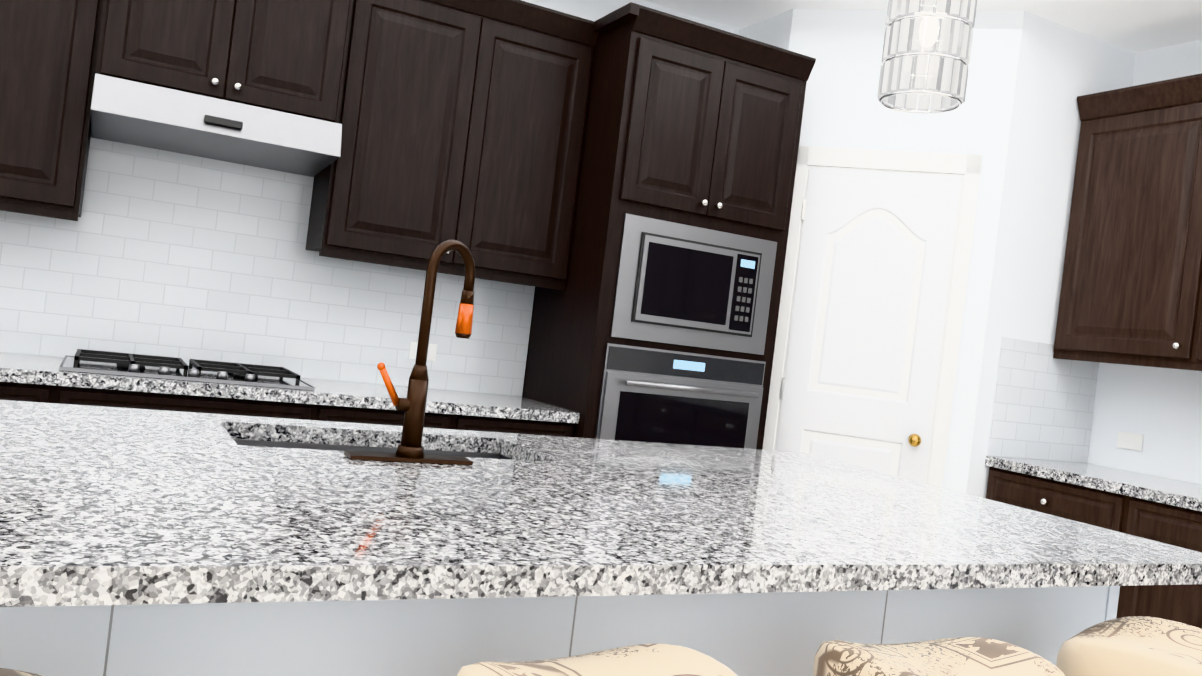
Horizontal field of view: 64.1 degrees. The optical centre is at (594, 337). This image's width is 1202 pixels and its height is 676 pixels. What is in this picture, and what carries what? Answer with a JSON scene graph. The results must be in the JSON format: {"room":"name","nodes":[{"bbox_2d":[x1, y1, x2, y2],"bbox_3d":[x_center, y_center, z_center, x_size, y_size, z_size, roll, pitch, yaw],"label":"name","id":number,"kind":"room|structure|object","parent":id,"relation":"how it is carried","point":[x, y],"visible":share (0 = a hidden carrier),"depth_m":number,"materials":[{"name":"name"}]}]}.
{"room":"kitchen","nodes":[
{"label":"kitchen","id":0,"kind":"room"},
{"bbox_2d":[522,0,1201,497],"bbox_3d":[-0.099,-0.189,0.052,8.650,2.800,8.100,7,0,-27],"label":"wall","id":1,"kind":"structure","parent":0,"point":[1014,122],"depth_m":4.14,"materials":[{"name":"white paint"}]},
{"bbox_2d":[0,0,99,219],"bbox_3d":[-2.167,-1.009,3.073,1.035,1.065,0.336,7,0,-27],"label":"upper cabinet","id":2,"kind":"object","parent":1,"relation":"attached to","point":[46,91],"depth_m":3.10,"materials":[{"name":"brown wood"}]},
{"bbox_2d":[90,73,341,176],"bbox_3d":[-1.345,-0.741,3.421,0.786,0.149,0.492,7,0,-27],"label":"range hood","id":3,"kind":"object","parent":1,"relation":"attached to","point":[125,111],"visible":1,"depth_m":3.27,"materials":[{"name":"silver metal"}]},
{"bbox_2d":[88,0,359,131],"bbox_3d":[-1.314,-1.195,3.467,0.789,0.752,0.386,7,0,-27],"label":"upper cabinet","id":4,"kind":"object","parent":1,"relation":"attached to","point":[288,56],"depth_m":3.31,"materials":[{"name":"brown wood"}]},
{"bbox_2d":[0,136,534,396],"bbox_3d":[-1.531,-0.364,3.634,2.857,0.955,0.008,7,0,-27],"label":"tile backsplash","id":5,"kind":"structure","parent":1,"relation":"attached to","point":[185,258],"depth_m":3.69,"materials":[{"name":"white tile"}]},
{"bbox_2d":[408,342,436,360],"bbox_3d":[-0.725,0.057,4.061,0.116,0.072,0.006,7,0,-27],"label":"electrical outlet","id":6,"kind":"object","parent":5,"relation":"attached to","point":[431,353],"visible":0.65,"depth_m":4.06,"materials":[{"name":"white plastic"}]},
{"bbox_2d":[305,0,598,287],"bbox_3d":[-0.565,-0.818,3.899,1.004,1.065,0.336,7,0,-27],"label":"upper cabinet","id":7,"kind":"object","parent":1,"relation":"attached to","point":[463,121],"depth_m":3.74,"materials":[{"name":"brown wood"}]},
{"bbox_2d":[762,146,981,486],"bbox_3d":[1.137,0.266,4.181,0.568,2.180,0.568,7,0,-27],"label":"pantry door","id":8,"kind":"structure","parent":1,"relation":"in","point":[871,308],"depth_m":4.17,"materials":[{"name":"white wood"}]},
{"bbox_2d":[986,337,1098,462],"bbox_3d":[1.982,0.281,4.223,0.650,0.510,0.008,7,0,-27],"label":"tile backsplash","id":9,"kind":"structure","parent":1,"relation":"attached to","point":[1043,400],"depth_m":4.20,"materials":[{"name":"white tile"}]},
{"bbox_2d":[1053,73,1201,368],"bbox_3d":[2.353,-0.456,4.013,0.337,1.105,0.615,7,0,-27],"label":"upper cabinet","id":10,"kind":"object","parent":1,"relation":"attached to","point":[1131,289],"depth_m":3.93,"materials":[{"name":"brown wood"}]},
{"bbox_2d":[1116,431,1143,450],"bbox_3d":[2.341,0.450,4.197,0.004,0.072,0.116,7,0,-27],"label":"electrical outlet","id":11,"kind":"object","parent":1,"relation":"attached to","point":[1128,440],"visible":1,"depth_m":4.18,"materials":[{"name":"white plastic"}]},
{"bbox_2d":[1185,213,1201,368],"bbox_3d":[2.664,-0.418,3.401,0.337,1.105,0.760,7,0,-27],"label":"upper cabinet","id":12,"kind":"object","parent":1,"relation":"attached to","point":[1193,351],"depth_m":3.68,"materials":[{"name":"brown wood"}]},
{"bbox_2d":[643,0,1201,52],"bbox_3d":[0.071,-1.609,0.050,8.650,0.060,8.100,7,0,-27],"label":"ceiling","id":13,"kind":"structure","parent":0,"point":[1136,26],"depth_m":4.10,"materials":[{"name":"white paint"}]},
{"bbox_2d":[877,0,976,113],"bbox_3d":[0.812,-1.015,2.228,0.195,0.948,0.195,7,0,-27],"label":"pendant light","id":14,"kind":"object","parent":13,"relation":"hanging from","point":[914,39],"visible":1,"depth_m":2.15,"materials":[{"name":"clear glass"}]},
{"bbox_3d":[-0.270,1.231,0.054,8.650,0.060,8.100,7,0,-27],"label":"floor","id":15,"kind":"structure","parent":0,"visible":0},
{"bbox_2d":[0,668,44,675],"bbox_3d":[-0.549,0.751,0.905,0.413,0.823,0.363,7,0,1],"label":"bar stool","id":16,"kind":"object","parent":15,"relation":"on","point":[7,672],"visible":1,"depth_m":1.00,"materials":[{"name":"fabric"}]},
{"bbox_2d":[0,384,59,403],"bbox_3d":[-2.297,0.510,2.975,1.037,0.878,0.582,7,0,-27],"label":"base cabinet","id":17,"kind":"object","parent":15,"relation":"on","point":[15,392],"depth_m":2.93,"materials":[{"name":"brown wood"}]},
{"bbox_2d":[60,388,319,420],"bbox_3d":[-1.490,0.607,3.391,0.789,0.878,0.582,7,0,-27],"label":"base cabinet","id":18,"kind":"object","parent":15,"relation":"on","point":[76,396],"depth_m":3.13,"materials":[{"name":"brown wood"}]},
{"bbox_2d":[0,352,579,423],"bbox_3d":[-1.456,0.147,3.371,2.856,0.041,0.598,7,0,-27],"label":"countertop","id":19,"kind":"structure","parent":18,"relation":"on","point":[14,368],"depth_m":3.30,"materials":[{"name":"white stone"}]},
{"bbox_2d":[59,349,314,390],"bbox_3d":[-1.428,0.108,3.384,0.782,0.040,0.492,7,0,-27],"label":"cooktop","id":20,"kind":"object","parent":19,"relation":"in","point":[115,363],"visible":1,"depth_m":3.29,"materials":[{"name":"black metal"}]},
{"bbox_2d":[320,404,574,436],"bbox_3d":[-0.697,0.701,3.800,1.006,0.878,0.582,7,0,-27],"label":"base cabinet","id":21,"kind":"object","parent":15,"relation":"on","point":[351,415],"depth_m":3.55,"materials":[{"name":"brown wood"}]},
{"bbox_2d":[0,432,1119,675],"bbox_3d":[-0.549,0.722,1.852,3.269,0.878,1.299,7,0,-27],"label":"kitchen island","id":22,"kind":"object","parent":15,"relation":"on","point":[748,635],"depth_m":1.48,"materials":[{"name":"white paint"}]},
{"bbox_2d":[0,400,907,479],"bbox_3d":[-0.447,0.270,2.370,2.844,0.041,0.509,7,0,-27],"label":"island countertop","id":23,"kind":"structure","parent":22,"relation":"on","point":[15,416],"depth_m":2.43,"materials":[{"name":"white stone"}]},
{"bbox_2d":[0,432,1201,611],"bbox_3d":[-0.355,0.282,1.618,3.364,0.041,0.915,7,0,-27],"label":"island countertop","id":24,"kind":"structure","parent":22,"relation":"on","point":[86,521],"depth_m":1.51,"materials":[{"name":"white stone"}]},
{"bbox_2d":[344,240,474,464],"bbox_3d":[-0.371,0.019,2.034,0.260,0.474,0.111,7,0,-27],"label":"faucet","id":25,"kind":"object","parent":24,"relation":"on","point":[412,405],"visible":1,"depth_m":2.00,"materials":[{"name":"brown metal"}]},
{"bbox_2d":[457,644,736,675],"bbox_3d":[-0.032,0.813,1.183,0.413,0.823,0.363,7,0,-35],"label":"bar stool","id":26,"kind":"object","parent":15,"relation":"on","point":[653,660],"visible":1,"depth_m":1.24,"materials":[{"name":"fabric"}]},
{"bbox_2d":[522,2,815,448],"bbox_3d":[0.246,-0.006,4.155,0.906,2.507,0.724,7,0,-27],"label":"tall cabinet","id":27,"kind":"object","parent":15,"relation":"on","point":[656,321],"visible":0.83,"depth_m":3.88,"materials":[{"name":"brown wood"}]},
{"bbox_2d":[812,637,1064,675],"bbox_3d":[0.473,0.873,1.432,0.413,0.823,0.363,7,0,-23],"label":"bar stool","id":28,"kind":"object","parent":15,"relation":"on","point":[968,656],"visible":1,"depth_m":1.43,"materials":[{"name":"fabric"}]},
{"bbox_2d":[985,464,1116,529],"bbox_3d":[2.035,1.029,3.947,0.668,0.878,0.628,7,0,-27],"label":"base cabinet","id":29,"kind":"object","parent":15,"relation":"on","point":[1092,504],"depth_m":3.79,"materials":[{"name":"brown wood"}]},
{"bbox_2d":[1056,616,1201,675],"bbox_3d":[0.949,0.930,1.688,0.363,0.823,0.413,7,0,41],"label":"bar stool","id":30,"kind":"object","parent":15,"relation":"on","point":[1138,646],"visible":1,"depth_m":1.64,"materials":[{"name":"fabric"}]},
{"bbox_2d":[1113,492,1201,628],"bbox_3d":[2.349,1.068,3.329,0.668,0.878,0.760,7,0,-27],"label":"base cabinet","id":31,"kind":"object","parent":15,"relation":"on","point":[1159,509],"depth_m":3.39,"materials":[{"name":"brown wood"}]},
{"bbox_2d":[985,456,1201,507],"bbox_3d":[2.641,0.640,2.871,0.659,0.041,3.048,7,0,-27],"label":"countertop","id":32,"kind":"structure","parent":31,"relation":"on","point":[1184,492],"depth_m":3.76,"materials":[{"name":"white stone"}]}
]}

